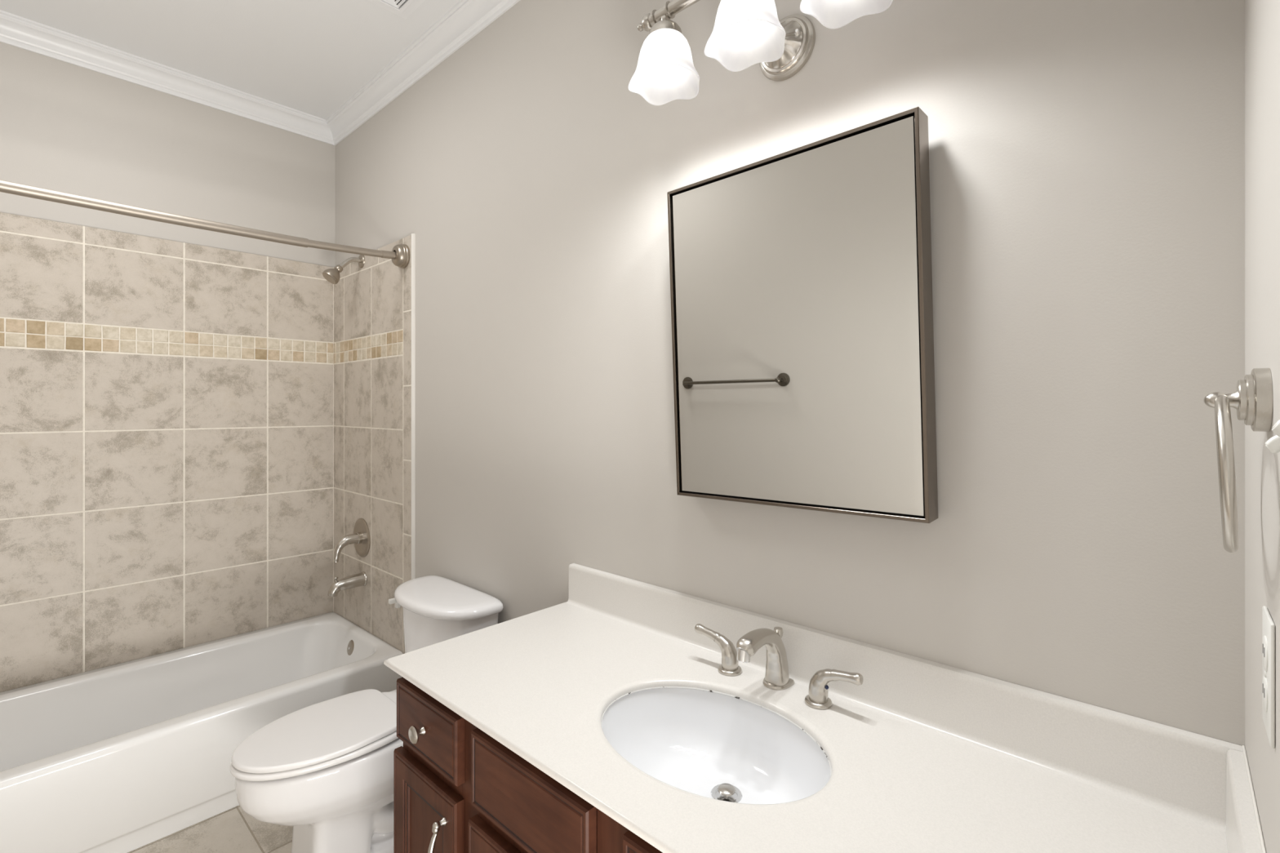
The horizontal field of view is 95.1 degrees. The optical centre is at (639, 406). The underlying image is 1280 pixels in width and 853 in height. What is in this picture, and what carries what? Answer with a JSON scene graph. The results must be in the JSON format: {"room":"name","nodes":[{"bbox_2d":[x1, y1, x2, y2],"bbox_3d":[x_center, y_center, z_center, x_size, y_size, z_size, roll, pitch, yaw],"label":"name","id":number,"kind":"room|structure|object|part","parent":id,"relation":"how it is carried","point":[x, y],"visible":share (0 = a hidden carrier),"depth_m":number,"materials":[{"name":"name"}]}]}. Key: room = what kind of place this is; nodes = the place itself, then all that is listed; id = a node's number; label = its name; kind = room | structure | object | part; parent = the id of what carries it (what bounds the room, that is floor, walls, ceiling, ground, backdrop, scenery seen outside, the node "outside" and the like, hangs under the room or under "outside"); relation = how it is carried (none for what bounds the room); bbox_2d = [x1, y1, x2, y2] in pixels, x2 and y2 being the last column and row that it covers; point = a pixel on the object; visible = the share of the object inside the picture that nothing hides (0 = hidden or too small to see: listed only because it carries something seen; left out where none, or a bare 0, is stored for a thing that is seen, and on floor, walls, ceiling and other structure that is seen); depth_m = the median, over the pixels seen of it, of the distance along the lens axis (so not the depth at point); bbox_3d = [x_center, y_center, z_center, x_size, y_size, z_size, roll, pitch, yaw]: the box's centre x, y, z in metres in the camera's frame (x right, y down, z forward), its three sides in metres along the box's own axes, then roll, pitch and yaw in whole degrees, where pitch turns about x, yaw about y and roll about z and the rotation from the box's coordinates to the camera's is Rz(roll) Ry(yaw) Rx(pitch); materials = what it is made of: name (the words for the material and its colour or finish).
{"room":"bathroom","nodes":[
{"label":"bathroom","id":0,"kind":"room"},
{"bbox_2d":[0,41,335,692],"bbox_3d":[-2.085,-0.021,2.382,0.111,2.743,1.760,0,0,43],"label":"wall","id":1,"kind":"structure","parent":0,"point":[166,390],"depth_m":2.40,"materials":[{"name":"beige tile"}]},
{"bbox_2d":[0,9,334,145],"bbox_3d":[-2.028,-1.349,2.330,0.066,0.085,1.560,0,0,43],"label":"trim","id":2,"kind":"structure","parent":1,"relation":"attached to","point":[15,30],"depth_m":2.38,"materials":[{"name":"white paint"}]},
{"bbox_2d":[127,805,293,852],"bbox_3d":[-0.843,1.356,1.242,3.285,0.010,1.560,0,0,43],"label":"floor","id":3,"kind":"structure","parent":0,"point":[233,830],"depth_m":1.84,"materials":[{"name":"tile"}]},
{"bbox_2d":[0,612,402,852],"bbox_3d":[-1.763,1.179,2.086,0.762,0.344,1.537,0,0,43],"label":"bathtub","id":4,"kind":"object","parent":3,"relation":"on","point":[126,757],"visible":0.73,"depth_m":2.04,"materials":[{"name":"white ceramic"}]},
{"bbox_3d":[-1.294,1.083,2.624,0.072,0.071,0.025,0,0,43],"label":"overflow plate","id":5,"kind":"part","parent":4,"relation":"part of","materials":[{"name":"silver metal"}]},
{"bbox_2d":[229,575,503,852],"bbox_3d":[-0.845,0.989,1.806,0.488,0.724,0.712,0,0,43],"label":"toilet","id":6,"kind":"object","parent":3,"relation":"on","point":[324,771],"visible":0.62,"depth_m":1.65,"materials":[{"name":"white ceramic"}]},
{"bbox_3d":[-0.902,0.955,1.712,0.336,0.019,0.497,0,0,43],"label":"seat","id":7,"kind":"part","parent":6,"relation":"part of","materials":[{"name":"white plastic"}]},
{"bbox_3d":[-0.922,0.934,1.690,0.328,0.019,0.428,0,0,43],"label":"lid","id":8,"kind":"part","parent":6,"relation":"part of","materials":[{"name":"white plastic"}]},
{"bbox_3d":[-0.832,1.161,1.788,0.340,0.380,0.680,0,0,43],"label":"bowl","id":9,"kind":"part","parent":6,"relation":"part of","materials":[{"name":"white ceramic"}]},
{"bbox_3d":[-0.865,0.708,2.115,0.043,0.039,0.076,0,0,43],"label":"flush lever","id":10,"kind":"part","parent":6,"relation":"part of","materials":[{"name":"white plastic"}]},
{"bbox_3d":[-0.679,0.646,1.983,0.483,0.036,0.228,0,0,43],"label":"tank lid","id":11,"kind":"part","parent":6,"relation":"part of","materials":[{"name":"white ceramic"}]},
{"bbox_3d":[-0.673,0.816,1.990,0.432,0.309,0.200,0,0,43],"label":"tank","id":12,"kind":"part","parent":6,"relation":"part of","materials":[{"name":"white ceramic"}]},
{"bbox_2d":[393,677,662,852],"bbox_3d":[0.115,0.964,1.032,1.353,0.774,0.566,0,0,43],"label":"vanity cabinet","id":13,"kind":"object","parent":3,"relation":"on","point":[457,788],"visible":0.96,"depth_m":1.09,"materials":[{"name":"brown wood"}]},
{"bbox_3d":[-0.457,0.671,1.202,0.034,0.034,0.028,0,0,43],"label":"knob","id":14,"kind":"part","parent":13,"relation":"part of","materials":[{"name":"silver metal"}]},
{"bbox_3d":[-0.447,0.995,1.225,0.265,0.457,0.020,0,0,43],"label":"door","id":15,"kind":"part","parent":13,"relation":"part of","materials":[{"name":"brown wood"}]},
{"bbox_3d":[-0.442,0.669,1.220,0.254,0.128,0.020,0,0,43],"label":"drawer","id":16,"kind":"part","parent":13,"relation":"part of","materials":[{"name":"brown wood"}]},
{"bbox_3d":[-0.397,0.867,1.142,0.016,0.114,0.036,0,0,43],"label":"pull handle","id":17,"kind":"part","parent":13,"relation":"part of","materials":[{"name":"silver metal"}]},
{"bbox_3d":[-0.195,0.999,0.993,0.332,0.448,0.020,0,0,43],"label":"door","id":18,"kind":"part","parent":13,"relation":"part of","materials":[{"name":"brown wood"}]},
{"bbox_3d":[-0.031,0.914,0.870,1.348,0.674,0.019,0,0,43],"label":"frame","id":19,"kind":"part","parent":13,"relation":"part of","materials":[{"name":"brown wood"}]},
{"bbox_3d":[-0.191,0.674,0.990,0.322,0.138,0.020,0,0,43],"label":"false drawer","id":20,"kind":"part","parent":13,"relation":"part of","materials":[{"name":"brown wood"}]},
{"bbox_3d":[-0.022,0.907,0.879,1.314,0.588,0.003,0,0,43],"label":"panel","id":21,"kind":"part","parent":13,"relation":"part of","materials":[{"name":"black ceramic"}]},
{"bbox_3d":[0.101,0.674,0.722,0.326,0.138,0.020,0,0,43],"label":"false drawer","id":22,"kind":"part","parent":13,"relation":"part of","materials":[{"name":"brown wood"}]},
{"bbox_2d":[383,563,1266,852],"bbox_3d":[0.119,0.514,1.045,1.372,0.124,0.548,0,0,43],"label":"countertop","id":23,"kind":"structure","parent":13,"relation":"on","point":[924,756],"depth_m":0.93,"materials":[{"name":"stone"}]},
{"bbox_2d":[601,686,831,804],"bbox_3d":[0.119,0.649,1.021,0.469,0.145,0.351,0,0,43],"label":"sink","id":24,"kind":"object","parent":23,"relation":"in","point":[709,744],"visible":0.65,"depth_m":1.13,"materials":[{"name":"white ceramic"}]},
{"bbox_2d":[694,623,862,710],"bbox_3d":[0.241,0.500,1.155,0.372,0.129,0.166,0,0,43],"label":"faucet","id":25,"kind":"object","parent":23,"relation":"on","point":[776,677],"visible":1,"depth_m":1.16,"materials":[{"name":"silver metal"}]},
{"bbox_3d":[0.149,0.496,1.284,0.061,0.029,0.021,0,0,39],"label":"lever","id":26,"kind":"part","parent":25,"relation":"part of","materials":[{"name":"silver metal"}]},
{"bbox_3d":[0.189,0.528,1.252,0.061,0.073,0.051,0,0,43],"label":"handle","id":27,"kind":"part","parent":25,"relation":"part of","materials":[{"name":"silver metal"}]},
{"bbox_3d":[0.242,0.498,1.152,0.046,0.125,0.158,0,0,43],"label":"spout","id":28,"kind":"part","parent":25,"relation":"part of","materials":[{"name":"silver metal"}]},
{"bbox_3d":[0.283,0.482,1.197,0.020,0.064,0.020,0,0,43],"label":"lift rod","id":29,"kind":"part","parent":25,"relation":"part of","materials":[{"name":"silver metal"}]},
{"bbox_3d":[0.343,0.528,1.110,0.061,0.073,0.051,0,0,43],"label":"handle","id":30,"kind":"part","parent":25,"relation":"part of","materials":[{"name":"silver metal"}]},
{"bbox_3d":[0.378,0.496,1.074,0.021,0.029,0.061,0,0,-44],"label":"lever","id":31,"kind":"part","parent":25,"relation":"part of","materials":[{"name":"silver metal"}]},
{"bbox_2d":[0,0,460,119],"bbox_3d":[-0.544,-1.432,0.669,4.700,0.080,3.200,0,0,43],"label":"ceiling","id":32,"kind":"structure","parent":0,"point":[308,56],"depth_m":2.20,"materials":[{"name":"white paint"}]},
{"bbox_2d":[368,0,425,18],"bbox_3d":[-0.828,-1.384,1.835,0.370,0.014,0.370,0,0,43],"label":"ceiling vent","id":33,"kind":"object","parent":32,"relation":"in","point":[402,8],"visible":1,"depth_m":2.02,"materials":[{"name":"white paint"}]},
{"bbox_2d":[333,0,1244,746],"bbox_3d":[-0.287,-0.021,1.851,3.280,2.743,0.111,0,0,43],"label":"wall","id":34,"kind":"structure","parent":0,"point":[504,397],"depth_m":1.11,"materials":[{"name":"grey paint"}]},
{"bbox_2d":[0,179,409,268],"bbox_3d":[-1.485,-0.617,1.832,0.098,0.098,1.539,0,0,43],"label":"curtain rod","id":35,"kind":"object","parent":34,"relation":"attached to","point":[399,255],"visible":1,"depth_m":1.86,"materials":[{"name":"silver metal"}]},
{"bbox_2d":[322,254,364,284],"bbox_3d":[-1.331,-0.623,2.622,0.071,0.156,0.168,0,0,43],"label":"shower","id":36,"kind":"object","parent":34,"relation":"attached to","point":[332,276],"visible":0.98,"depth_m":2.60,"materials":[{"name":"silver metal"}]},
{"bbox_3d":[-1.311,-0.647,2.644,0.021,0.067,0.104,0,0,43],"label":"shower arm","id":37,"kind":"part","parent":36,"relation":"part of","materials":[{"name":"silver metal"}]},
{"bbox_2d":[328,571,367,596],"bbox_3d":[-1.308,0.790,2.609,0.064,0.083,0.156,0,0,43],"label":"tub spout","id":38,"kind":"object","parent":34,"relation":"attached to","point":[358,580],"visible":1,"depth_m":2.59,"materials":[{"name":"silver metal"}]},
{"bbox_2d":[333,518,370,562],"bbox_3d":[-1.315,0.600,2.636,0.176,0.179,0.123,0,0,43],"label":"shower valve","id":39,"kind":"object","parent":34,"relation":"attached to","point":[361,538],"visible":1,"depth_m":2.64,"materials":[{"name":"silver metal"}]},
{"bbox_3d":[-1.317,0.631,2.634,0.052,0.117,0.116,0,0,43],"label":"lever handle","id":40,"kind":"part","parent":39,"relation":"part of","materials":[{"name":"silver metal"}]},
{"bbox_3d":[-1.250,0.166,2.668,0.756,1.721,0.010,0,0,43],"label":"tile panel","id":41,"kind":"part","parent":34,"relation":"part of","materials":[{"name":"tile"}]},
{"bbox_3d":[-0.945,0.278,2.387,0.072,1.946,0.010,0,0,43],"label":"bullnose trim","id":42,"kind":"part","parent":34,"relation":"part of","materials":[{"name":"tile"}]},
{"bbox_2d":[325,0,519,145],"bbox_3d":[-0.380,-1.349,1.831,3.170,0.085,0.066,0,0,43],"label":"trim","id":43,"kind":"structure","parent":34,"relation":"attached to","point":[466,19],"depth_m":2.27,"materials":[{"name":"white paint"}]},
{"bbox_2d":[628,0,893,105],"bbox_3d":[0.233,-0.769,1.145,0.559,0.174,0.251,0,0,43],"label":"vanity light","id":44,"kind":"object","parent":34,"relation":"attached to","point":[745,33],"visible":1,"depth_m":1.19,"materials":[{"name":"white glass"}]},
{"bbox_3d":[0.057,-0.736,1.245,0.152,0.108,0.154,0,0,43],"label":"lamp shade","id":45,"kind":"part","parent":44,"relation":"part of","materials":[{"name":"white glass"}]},
{"bbox_3d":[0.054,-0.751,1.247,0.060,0.089,0.060,0,0,43],"label":"bulb","id":46,"kind":"part","parent":44,"relation":"part of","materials":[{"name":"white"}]},
{"bbox_3d":[0.203,-0.736,1.109,0.152,0.108,0.154,0,0,43],"label":"lamp shade","id":47,"kind":"part","parent":44,"relation":"part of","materials":[{"name":"white glass"}]},
{"bbox_3d":[0.202,-0.751,1.111,0.060,0.089,0.060,0,0,43],"label":"bulb","id":48,"kind":"part","parent":44,"relation":"part of","materials":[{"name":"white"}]},
{"bbox_3d":[0.297,-0.759,1.224,0.129,0.129,0.045,0,0,43],"label":"plate","id":49,"kind":"part","parent":44,"relation":"part of","materials":[{"name":"silver metal"}]},
{"bbox_3d":[0.348,-0.736,0.973,0.154,0.108,0.153,0,0,43],"label":"lamp shade","id":50,"kind":"part","parent":44,"relation":"part of","materials":[{"name":"white glass"}]},
{"bbox_2d":[666,106,937,523],"bbox_3d":[0.296,-0.151,1.197,0.561,0.714,0.079,0,0,43],"label":"mirror","id":51,"kind":"object","parent":34,"relation":"attached to","point":[802,332],"visible":1,"depth_m":1.13,"materials":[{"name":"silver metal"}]},
{"bbox_2d":[1244,0,1279,852],"bbox_3d":[0.289,-0.021,0.135,0.110,2.743,1.660,0,0,43],"label":"wall","id":52,"kind":"structure","parent":0,"point":[1262,17],"depth_m":0.63,"materials":[{"name":"grey paint"}]},
{"bbox_2d":[1203,368,1272,552],"bbox_3d":[0.604,0.054,0.593,0.046,0.186,0.160,0,0,43],"label":"towel ring","id":53,"kind":"object","parent":52,"relation":"attached to","point":[1252,400],"visible":1,"depth_m":0.56,"materials":[{"name":"silver metal"}]},
{"bbox_2d":[1262,606,1275,748],"bbox_3d":[0.607,0.259,0.567,0.005,0.115,0.070,0,0,43],"label":"wall outlet","id":54,"kind":"object","parent":52,"relation":"attached to","point":[1268,625],"visible":1,"depth_m":0.55,"materials":[{"name":"white plastic"}]},
{"bbox_2d":[1262,675,1267,711],"bbox_3d":[0.606,0.278,0.567,0.002,0.033,0.033,0,0,43],"label":"socket","id":55,"kind":"object","parent":54,"relation":"attached to","point":[1264,682],"depth_m":0.56,"materials":[{"name":"white plastic"}]},
{"bbox_2d":[1262,635,1267,671],"bbox_3d":[0.606,0.239,0.567,0.002,0.033,0.033,0,0,43],"label":"socket","id":56,"kind":"object","parent":54,"relation":"attached to","point":[1264,642],"depth_m":0.56,"materials":[{"name":"white plastic"}]},
{"bbox_2d":[1264,419,1279,453],"bbox_3d":[0.487,0.026,0.442,0.016,0.114,0.116,0,0,43],"label":"light switch","id":57,"kind":"object","parent":52,"relation":"attached to","point":[1273,444],"visible":1,"depth_m":0.46,"materials":[{"name":"white plastic"}]}
]}

